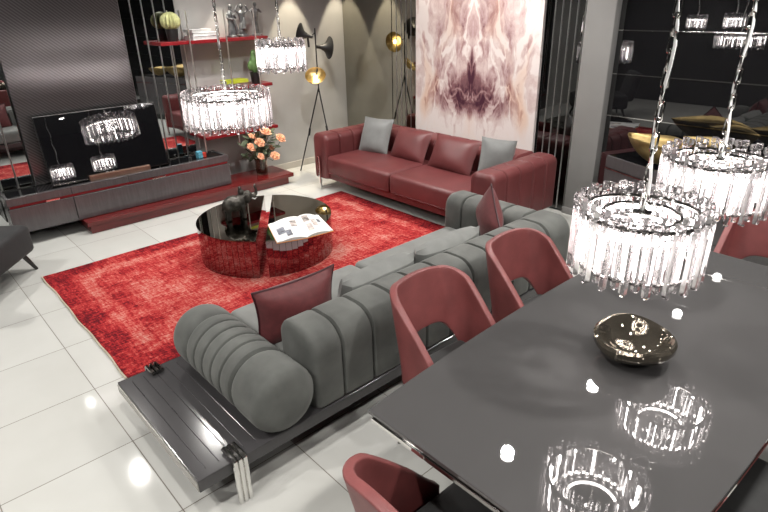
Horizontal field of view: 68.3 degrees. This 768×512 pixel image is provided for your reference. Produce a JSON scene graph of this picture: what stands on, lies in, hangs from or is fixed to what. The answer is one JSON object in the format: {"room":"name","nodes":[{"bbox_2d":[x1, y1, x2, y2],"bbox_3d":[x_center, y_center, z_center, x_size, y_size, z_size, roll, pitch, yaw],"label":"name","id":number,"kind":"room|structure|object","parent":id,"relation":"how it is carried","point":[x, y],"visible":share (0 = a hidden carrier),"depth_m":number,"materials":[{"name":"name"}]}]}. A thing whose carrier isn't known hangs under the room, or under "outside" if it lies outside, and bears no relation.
{"room":"living room","nodes":[
{"label":"living room","id":0,"kind":"room"},
{"bbox_2d":[165,29,177,40],"bbox_3d":[-2.229,-2.328,5.963,0.132,0.120,0.132,-22,31,-38],"label":"pot","id":1,"kind":"object","parent":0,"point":[172,34],"depth_m":5.92,"materials":[{"name":"black ceramic"}]},
{"bbox_2d":[0,0,347,188],"bbox_3d":[-3.161,-1.749,5.621,7.420,2.800,0.100,-22,31,-38],"label":"wall","id":2,"kind":"structure","parent":0,"point":[293,97],"depth_m":7.18,"materials":[{"name":"grey paint"}]},
{"bbox_2d":[0,67,33,225],"bbox_3d":[-3.846,-1.419,4.930,0.972,2.760,0.020,-22,31,-38],"label":"mirror","id":3,"kind":"object","parent":2,"relation":"attached to","point":[9,128],"visible":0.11,"depth_m":5.40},
{"bbox_2d":[0,0,136,228],"bbox_3d":[-3.067,-1.720,5.575,1.125,2.780,0.095,-22,31,-38],"label":"wall","id":4,"kind":"structure","parent":2,"relation":"attached to","point":[57,56],"depth_m":5.43,"materials":[{"name":"metal"}]},
{"bbox_2d":[117,0,196,157],"bbox_3d":[-2.432,-1.984,6.100,0.582,2.760,0.020,-22,31,-38],"label":"mirror","id":5,"kind":"object","parent":2,"relation":"attached to","point":[157,72],"visible":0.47,"depth_m":6.06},
{"bbox_2d":[178,10,200,147],"bbox_3d":[-2.195,-1.962,6.402,0.015,1.500,0.014,-22,31,-38],"label":"pole","id":6,"kind":"object","parent":2,"relation":"attached to","point":[178,10],"visible":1,"depth_m":6.29,"materials":[{"name":"metal"}]},
{"bbox_2d":[152,35,267,45],"bbox_3d":[-1.916,-2.400,6.296,1.280,0.036,0.280,-22,31,-38],"label":"wall shelf","id":7,"kind":"object","parent":2,"relation":"attached to","point":[250,37],"visible":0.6,"depth_m":6.11,"materials":[{"name":"red paint"}]},
{"bbox_2d":[160,12,179,40],"bbox_3d":[-2.230,-2.402,5.929,0.205,0.284,0.205,-22,31,-38],"label":"potted cactus","id":8,"kind":"object","parent":7,"relation":"on","point":[170,21],"visible":0.99,"depth_m":5.87,"materials":[{"name":"green plant"}]},
{"bbox_2d":[184,10,207,152],"bbox_3d":[-2.045,-1.863,6.178,0.015,1.500,0.014,-22,31,-38],"label":"pole","id":9,"kind":"object","parent":7,"relation":"attached to","point":[184,10],"visible":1,"depth_m":6.06,"materials":[{"name":"metal"}]},
{"bbox_2d":[184,35,216,39],"bbox_3d":[-1.999,-2.391,6.187,0.200,0.040,0.290,21,33,40],"label":"book","id":10,"kind":"object","parent":7,"relation":"on","point":[204,37],"visible":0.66,"depth_m":6.12,"materials":[{"name":"white paper"}]},
{"bbox_2d":[186,31,215,35],"bbox_3d":[-1.992,-2.427,6.178,0.260,0.032,0.190,-20,30,-35],"label":"book","id":11,"kind":"object","parent":10,"relation":"on","point":[212,32],"visible":0.75,"depth_m":6.10,"materials":[{"name":"white paper"}]},
{"bbox_2d":[183,28,211,32],"bbox_3d":[-2.022,-2.444,6.141,0.170,0.030,0.240,19,31,37],"label":"book","id":12,"kind":"object","parent":11,"relation":"on","point":[202,29],"visible":0.91,"depth_m":6.08,"materials":[{"name":"white paper"}]},
{"bbox_2d":[222,9,240,143],"bbox_3d":[-1.728,-1.990,6.440,0.015,1.500,0.014,-22,31,-38],"label":"pole","id":13,"kind":"object","parent":7,"relation":"attached to","point":[222,9],"visible":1,"depth_m":6.31,"materials":[{"name":"metal"}]},
{"bbox_2d":[226,4,239,37],"bbox_3d":[-1.713,-2.634,6.341,0.133,0.342,0.130,-22,31,-38],"label":"statue","id":14,"kind":"object","parent":7,"relation":"on","point":[233,30],"visible":1,"depth_m":6.33,"materials":[{"name":"silver metal"}]},
{"bbox_2d":[234,4,248,36],"bbox_3d":[-1.607,-2.674,6.420,0.134,0.344,0.138,0,24,3],"label":"statue","id":15,"kind":"object","parent":7,"relation":"on","point":[243,31],"visible":0.98,"depth_m":6.40,"materials":[{"name":"silver metal"}]},
{"bbox_2d":[249,2,261,35],"bbox_3d":[-1.474,-2.737,6.533,0.142,0.361,0.123,-7,25,-13],"label":"statue","id":16,"kind":"object","parent":7,"relation":"on","point":[255,10],"visible":0.8,"depth_m":6.51,"materials":[{"name":"silver metal"}]},
{"bbox_2d":[252,8,266,138],"bbox_3d":[-1.460,-2.097,6.662,0.015,1.500,0.014,-22,31,-38],"label":"pole","id":17,"kind":"object","parent":7,"relation":"attached to","point":[252,8],"visible":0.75,"depth_m":6.46,"materials":[{"name":"metal"}]},
{"bbox_2d":[195,123,277,139],"bbox_3d":[-1.762,-1.513,6.833,0.960,0.036,0.280,-22,31,-38],"label":"wall shelf","id":18,"kind":"object","parent":2,"relation":"attached to","point":[214,136],"visible":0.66,"depth_m":6.62,"materials":[{"name":"red paint"}]},
{"bbox_2d":[203,81,272,90],"bbox_3d":[-1.724,-1.996,6.662,0.790,0.036,0.280,-22,31,-38],"label":"wall shelf","id":19,"kind":"object","parent":2,"relation":"attached to","point":[265,83],"visible":0.29,"depth_m":6.73,"materials":[{"name":"red paint"}]},
{"bbox_2d":[226,82,248,86],"bbox_3d":[-1.721,-2.000,6.582,0.250,0.035,0.170,-23,32,-39],"label":"book","id":20,"kind":"object","parent":19,"relation":"on","point":[243,83],"visible":0.36,"depth_m":6.54,"materials":[{"name":"paper"}]},
{"bbox_2d":[219,78,247,83],"bbox_3d":[-1.736,-2.026,6.555,0.280,0.035,0.160,-23,32,-39],"label":"book","id":21,"kind":"object","parent":20,"relation":"on","point":[235,80],"visible":0.95,"depth_m":6.52,"materials":[{"name":"yellow paper"}]},
{"bbox_2d":[248,50,260,83],"bbox_3d":[-1.530,-2.234,6.676,0.141,0.377,0.132,-3,25,-5],"label":"potted cactus","id":22,"kind":"object","parent":19,"relation":"on","point":[252,64],"visible":0.81,"depth_m":6.64,"materials":[{"name":"green plant"}]},
{"bbox_2d":[275,157,314,169],"bbox_3d":[-0.999,-1.333,7.877,1.310,0.085,0.014,-22,31,-38],"label":"baseboard","id":23,"kind":"structure","parent":2,"relation":"attached to","point":[310,160],"depth_m":7.71,"materials":[{"name":"paint"}]},
{"bbox_2d":[342,0,392,125],"bbox_3d":[-0.213,-2.635,7.408,0.020,2.770,0.940,-22,31,-38],"label":"wall mirror","id":24,"kind":"object","parent":2,"relation":"attached to","point":[367,24],"visible":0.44,"depth_m":7.41,"materials":[{"name":"mirror"}]},
{"bbox_2d":[250,72,260,83],"bbox_3d":[-1.523,-2.120,6.728,0.132,0.125,0.132,-22,31,-38],"label":"pot","id":25,"kind":"object","parent":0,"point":[254,75],"depth_m":6.68,"materials":[{"name":"black ceramic"}]},
{"bbox_2d":[0,163,767,511],"bbox_3d":[0.216,1.017,2.873,7.420,0.100,10.000,-22,31,-38],"label":"floor","id":26,"kind":"structure","parent":0,"point":[70,441],"depth_m":3.01,"materials":[{"name":"tile"}]},
{"bbox_2d":[0,225,37,275],"bbox_3d":[-3.293,-0.028,4.291,0.680,0.785,1.034,-3,24,-3],"label":"lounge chair","id":27,"kind":"object","parent":26,"relation":"on","point":[16,242],"visible":1,"depth_m":4.58,"materials":[{"name":"grey fabric"}]},
{"bbox_2d":[0,150,231,231],"bbox_3d":[-2.727,-0.729,5.998,2.230,0.342,0.363,-22,31,-38],"label":"console","id":28,"kind":"object","parent":26,"relation":"on","point":[35,207],"visible":0.97,"depth_m":5.74,"materials":[{"name":"paint"}]},
{"bbox_2d":[31,102,168,186],"bbox_3d":[-2.823,-1.148,5.729,1.145,0.663,0.172,-20,30,-35],"label":"television","id":29,"kind":"object","parent":28,"relation":"on","point":[75,146],"visible":1,"depth_m":5.67,"materials":[{"name":"black glass"}]},
{"bbox_2d":[89,164,150,181],"bbox_3d":[-2.701,-0.854,5.808,0.600,0.060,0.036,-20,31,-36],"label":"soundbar","id":30,"kind":"object","parent":28,"relation":"on","point":[95,177],"visible":1,"depth_m":5.78,"materials":[{"name":"brown wood"}]},
{"bbox_2d":[195,151,205,158],"bbox_3d":[-2.076,-1.155,6.421,0.050,0.075,0.105,16,30,33],"label":"gift box","id":31,"kind":"object","parent":28,"relation":"on","point":[199,154],"visible":1,"depth_m":6.39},
{"bbox_2d":[78,166,293,233],"bbox_3d":[-2.174,-0.689,6.466,2.420,0.130,0.490,-22,31,-38],"label":"plinth","id":32,"kind":"object","parent":26,"relation":"on","point":[276,176],"visible":0.8,"depth_m":6.23,"materials":[{"name":"paint"}]},
{"bbox_2d":[238,127,285,174],"bbox_3d":[-1.468,-1.286,6.898,0.631,0.568,0.288,-22,31,-38],"label":"vase","id":33,"kind":"object","parent":32,"relation":"on","point":[260,155],"visible":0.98,"depth_m":6.84,"materials":[{"name":"brown glass"}]},
{"bbox_2d":[41,191,444,378],"bbox_3d":[-1.036,-0.011,5.059,3.216,0.013,1.940,-22,31,-38],"label":"rug","id":34,"kind":"object","parent":26,"relation":"on","point":[131,303],"visible":0.63,"depth_m":4.60,"materials":[{"name":"red carpet"}]},
{"bbox_2d":[196,195,267,277],"bbox_3d":[-1.363,-0.186,5.053,0.549,0.328,1.172,-4,25,-6],"label":"round coffee table","id":35,"kind":"object","parent":34,"relation":"on","point":[234,248],"visible":0.86,"depth_m":4.69,"materials":[{"name":"mirror"}]},
{"bbox_2d":[222,184,257,220],"bbox_3d":[-1.254,-0.472,4.936,0.328,0.276,0.173,-16,28,-29],"label":"elephant figurine","id":36,"kind":"object","parent":35,"relation":"on","point":[233,203],"visible":1,"depth_m":4.89,"materials":[{"name":"brown metal"}]},
{"bbox_2d":[256,198,267,276],"bbox_3d":[-1.094,-0.201,5.086,0.006,0.316,1.161,-4,25,-6],"label":"mirror","id":37,"kind":"object","parent":35,"relation":"attached to","point":[261,217],"depth_m":4.99,"materials":[{"name":"red mirror"}]},
{"bbox_2d":[266,195,332,276],"bbox_3d":[-0.744,-0.232,5.123,0.549,0.328,1.172,-4,25,-6],"label":"round coffee table","id":38,"kind":"object","parent":34,"relation":"on","point":[285,258],"visible":0.7,"depth_m":4.80,"materials":[{"name":"mirror"}]},
{"bbox_2d":[268,214,332,243],"bbox_3d":[-0.717,-0.247,4.723,0.485,0.028,0.507,-11,26,-21],"label":"open magazine","id":39,"kind":"object","parent":38,"relation":"on","point":[304,226],"visible":1,"depth_m":4.67,"materials":[{"name":"white paper"}]},
{"bbox_2d":[276,227,285,234],"bbox_3d":[-0.843,-0.205,4.630,0.068,0.014,0.155,-9,26,-17],"label":"picture","id":40,"kind":"object","parent":39,"relation":"on","point":[279,230],"depth_m":4.62},
{"bbox_2d":[285,229,292,235],"bbox_3d":[-0.765,-0.190,4.572,0.046,0.004,0.136,-9,26,-16],"label":"picture","id":41,"kind":"object","parent":39,"relation":"on","point":[288,232],"depth_m":4.57},
{"bbox_2d":[289,220,297,226],"bbox_3d":[-0.764,-0.276,4.764,0.056,0.006,0.160,-9,25,-16],"label":"picture","id":42,"kind":"object","parent":39,"relation":"on","point":[292,223],"depth_m":4.75},
{"bbox_2d":[301,215,308,221],"bbox_3d":[-0.676,-0.323,4.865,0.055,0.008,0.151,-8,25,-15],"label":"picture","id":43,"kind":"object","parent":39,"relation":"on","point":[304,218],"depth_m":4.86},
{"bbox_2d":[306,223,314,230],"bbox_3d":[-0.610,-0.241,4.680,0.049,0.006,0.169,-9,26,-17],"label":"picture","id":44,"kind":"object","parent":39,"relation":"on","point":[309,226],"depth_m":4.68},
{"bbox_2d":[296,23,333,170],"bbox_3d":[-0.815,-1.958,7.135,0.535,1.826,0.492,-14,27,-26],"label":"floor lamp","id":45,"kind":"object","parent":26,"relation":"on","point":[314,75],"visible":0.85,"depth_m":7.01,"materials":[{"name":"black metal"}]},
{"bbox_2d":[117,190,569,504],"bbox_3d":[-0.043,0.301,3.555,2.909,0.650,1.020,-22,31,-38],"label":"velvet sofa","id":46,"kind":"object","parent":26,"relation":"on","point":[232,396],"visible":0.67,"depth_m":2.83,"materials":[{"name":"grey fabric"}]},
{"bbox_2d":[251,264,333,344],"bbox_3d":[-0.479,0.282,3.088,0.506,0.401,0.208,-17,29,-31],"label":"throw cushion","id":47,"kind":"object","parent":46,"relation":"on","point":[276,304],"visible":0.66,"depth_m":2.98,"materials":[{"name":"fabric"}]},
{"bbox_2d":[231,265,359,351],"bbox_3d":[-0.362,0.353,3.472,0.960,0.173,0.650,-22,31,-38],"label":"seat cushion","id":48,"kind":"object","parent":46,"relation":"on","point":[247,314],"depth_m":3.37,"materials":[{"name":"grey fabric"}]},
{"bbox_2d":[337,252,413,296],"bbox_3d":[-0.051,0.166,3.400,0.203,0.260,0.573,21,33,40],"label":"throw cushion","id":49,"kind":"object","parent":46,"relation":"on","point":[387,266],"visible":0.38,"depth_m":3.29,"materials":[{"name":"grey fabric"}]},
{"bbox_2d":[355,227,455,268],"bbox_3d":[0.363,0.064,4.072,0.993,0.173,0.650,-22,31,-38],"label":"seat cushion","id":50,"kind":"object","parent":46,"relation":"on","point":[408,247],"depth_m":4.13,"materials":[{"name":"grey fabric"}]},
{"bbox_2d":[413,226,478,263],"bbox_3d":[0.401,-0.013,3.768,0.622,0.263,0.205,-21,31,-36],"label":"throw cushion","id":51,"kind":"object","parent":46,"relation":"on","point":[439,244],"visible":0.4,"depth_m":3.66,"materials":[{"name":"grey fabric"}]},
{"bbox_2d":[476,183,503,234],"bbox_3d":[0.758,-0.275,4.093,0.165,0.520,0.517,-7,25,-13],"label":"throw cushion","id":52,"kind":"object","parent":46,"relation":"on","point":[489,215],"visible":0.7,"depth_m":3.97,"materials":[{"name":"fabric"}]},
{"bbox_2d":[392,0,415,127],"bbox_3d":[0.250,-2.430,6.947,0.020,2.760,0.417,-22,31,-38],"label":"mirror","id":53,"kind":"object","parent":26,"relation":"on","point":[403,11],"visible":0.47,"depth_m":6.96,"materials":[{"name":"grey mirror"}]},
{"bbox_2d":[342,453,492,511],"bbox_3d":[0.209,0.966,1.819,0.575,0.870,0.485,-20,31,-36],"label":"dining chair","id":54,"kind":"object","parent":26,"relation":"on","point":[373,483],"visible":0.94,"depth_m":1.86,"materials":[{"name":"red leather"}]},
{"bbox_2d":[314,123,556,215],"bbox_3d":[0.420,-0.912,6.184,1.070,0.662,2.650,-22,31,-38],"label":"leather sofa","id":55,"kind":"object","parent":26,"relation":"on","point":[527,180],"visible":0.7,"depth_m":5.74,"materials":[{"name":"red leather"}]},
{"bbox_2d":[359,116,393,153],"bbox_3d":[-0.095,-1.417,6.656,0.420,0.387,0.217,15,29,32],"label":"throw cushion","id":56,"kind":"object","parent":55,"relation":"on","point":[375,137],"visible":0.99,"depth_m":6.58,"materials":[{"name":"grey fabric"}]},
{"bbox_2d":[328,149,428,191],"bbox_3d":[-0.057,-1.004,6.447,0.700,0.221,1.049,-22,31,-38],"label":"seat cushion","id":57,"kind":"object","parent":55,"relation":"on","point":[370,170],"depth_m":6.26,"materials":[{"name":"leather"}]},
{"bbox_2d":[390,126,432,164],"bbox_3d":[0.298,-1.242,6.325,0.538,0.322,0.217,21,33,40],"label":"throw cushion","id":58,"kind":"object","parent":55,"relation":"on","point":[409,144],"visible":1,"depth_m":6.23,"materials":[{"name":"leather"}]},
{"bbox_2d":[390,164,474,210],"bbox_3d":[0.656,-0.696,5.733,0.700,0.221,1.049,-22,31,-38],"label":"seat cushion","id":59,"kind":"object","parent":55,"relation":"on","point":[424,185],"depth_m":5.63,"materials":[{"name":"leather"}]},
{"bbox_2d":[427,133,480,175],"bbox_3d":[0.716,-1.054,5.878,0.226,0.331,0.606,-20,30,-35],"label":"throw cushion","id":60,"kind":"object","parent":55,"relation":"on","point":[449,153],"visible":1,"depth_m":5.79,"materials":[{"name":"leather"}]},
{"bbox_2d":[478,136,516,170],"bbox_3d":[1.095,-0.948,5.494,0.421,0.424,0.160,-4,25,-7],"label":"throw cushion","id":61,"kind":"object","parent":55,"relation":"on","point":[494,152],"visible":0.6,"depth_m":5.43,"materials":[{"name":"grey fabric"}]},
{"bbox_2d":[389,265,494,443],"bbox_3d":[0.347,0.548,2.731,0.485,0.870,0.575,-20,30,-35],"label":"dining chair","id":62,"kind":"object","parent":26,"relation":"on","point":[445,294],"visible":0.61,"depth_m":2.78,"materials":[{"name":"red leather"}]},
{"bbox_2d":[416,0,546,151],"bbox_3d":[0.972,-2.106,6.197,0.040,2.760,1.710,-22,31,-38],"label":"painting","id":63,"kind":"object","parent":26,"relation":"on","point":[479,62],"visible":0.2,"depth_m":6.12},
{"bbox_2d":[485,228,572,322],"bbox_3d":[0.868,0.340,3.161,0.485,0.870,0.575,-19,30,-33],"label":"dining chair","id":64,"kind":"object","parent":26,"relation":"on","point":[529,254],"visible":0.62,"depth_m":3.21,"materials":[{"name":"red leather"}]},
{"bbox_2d":[536,0,587,209],"bbox_3d":[1.713,-1.798,5.482,0.020,2.760,0.387,-22,31,-38],"label":"mirror","id":65,"kind":"object","parent":26,"relation":"on","point":[566,18],"visible":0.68,"depth_m":5.52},
{"bbox_2d":[368,245,767,511],"bbox_3d":[1.099,0.697,2.499,2.248,0.764,1.051,-22,31,-38],"label":"dining table","id":66,"kind":"object","parent":26,"relation":"on","point":[527,414],"visible":0.78,"depth_m":1.98,"materials":[{"name":"grey glass"}]},
{"bbox_2d":[593,313,677,365],"bbox_3d":[0.976,0.346,2.217,0.301,0.112,0.321,13,28,28],"label":"bowl","id":67,"kind":"object","parent":66,"relation":"on","point":[625,338],"visible":1,"depth_m":2.24,"materials":[{"name":"black ceramic"}]},
{"bbox_2d":[598,148,767,265],"bbox_3d":[2.368,-0.308,4.591,0.463,0.800,1.450,-10,26,-18],"label":"sideboard","id":68,"kind":"object","parent":26,"relation":"on","point":[616,165],"visible":0.15,"depth_m":4.74,"materials":[{"name":"paint"}]},
{"bbox_2d":[628,132,687,163],"bbox_3d":[2.202,-0.846,4.571,0.344,0.202,0.660,-10,26,-18],"label":"bowl","id":69,"kind":"object","parent":68,"relation":"on","point":[640,142],"visible":0.53,"depth_m":4.61,"materials":[{"name":"gold metal"}]},
{"bbox_2d":[684,136,719,152],"bbox_3d":[2.564,-0.835,4.524,0.184,0.206,0.400,-16,28,-29],"label":"bowl","id":70,"kind":"object","parent":68,"relation":"on","point":[710,138],"visible":0.09,"depth_m":4.54,"materials":[{"name":"gold metal"}]},
{"bbox_2d":[713,209,767,258],"bbox_3d":[2.184,0.213,3.376,0.575,0.870,0.485,-22,31,-38],"label":"dining chair","id":71,"kind":"object","parent":26,"relation":"on","point":[736,241],"visible":0.27,"depth_m":3.47,"materials":[{"name":"red leather"}]},
{"bbox_2d":[717,458,767,511],"bbox_3d":[1.422,0.909,1.885,0.485,0.870,0.575,-20,31,-36],"label":"dining chair","id":72,"kind":"object","parent":26,"relation":"on","point":[751,493],"visible":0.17,"depth_m":1.97,"materials":[{"name":"leather"}]},
{"bbox_2d":[534,0,586,152],"bbox_3d":[2.915,-1.364,4.468,0.100,2.800,9.900,-22,31,-38],"label":"wall","id":73,"kind":"structure","parent":0,"point":[548,1],"depth_m":5.74,"materials":[{"name":"paint"}]},
{"bbox_2d":[597,0,767,182],"bbox_3d":[4.105,-0.815,3.190,0.024,2.762,5.940,-22,31,-38],"label":"glass wall","id":74,"kind":"structure","parent":73,"relation":"attached to","point":[711,33],"depth_m":4.71,"materials":[{"name":"black glass"}]},
{"bbox_2d":[561,0,622,214],"bbox_3d":[1.968,-1.702,5.260,0.132,2.800,0.300,-22,31,-38],"label":"column","id":75,"kind":"structure","parent":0,"point":[602,20],"depth_m":5.29,"materials":[{"name":"grey paint"}]},
{"bbox_3d":[0.155,-1.622,1.672,7.420,0.100,10.000,-22,31,-38],"label":"ceiling","id":76,"kind":"structure","parent":0,"visible":0},
{"bbox_2d":[180,0,273,135],"bbox_3d":[-1.254,-1.792,4.205,0.686,1.650,0.690,-18,29,-33],"label":"chandelier","id":77,"kind":"object","parent":76,"relation":"hanging from","point":[210,113],"visible":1,"depth_m":4.27,"materials":[{"name":"clear glass"}]},
{"bbox_2d":[255,0,306,73],"bbox_3d":[-0.834,-2.075,4.317,0.399,1.273,0.395,-22,31,-38],"label":"chandelier","id":78,"kind":"object","parent":76,"relation":"hanging from","point":[290,54],"visible":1,"depth_m":4.40,"materials":[{"name":"clear glass"}]},
{"bbox_2d":[566,0,718,299],"bbox_3d":[0.824,-0.673,1.589,0.428,1.582,0.428,-22,31,-38],"label":"chandelier","id":79,"kind":"object","parent":76,"relation":"hanging from","point":[646,253],"visible":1,"depth_m":1.74,"materials":[{"name":"clear glass"}]},
{"bbox_2d":[653,0,767,226],"bbox_3d":[1.337,-0.914,2.034,0.428,1.571,0.428,-22,31,-38],"label":"chandelier","id":80,"kind":"object","parent":76,"relation":"hanging from","point":[743,181],"visible":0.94,"depth_m":2.17,"materials":[{"name":"clear glass"}]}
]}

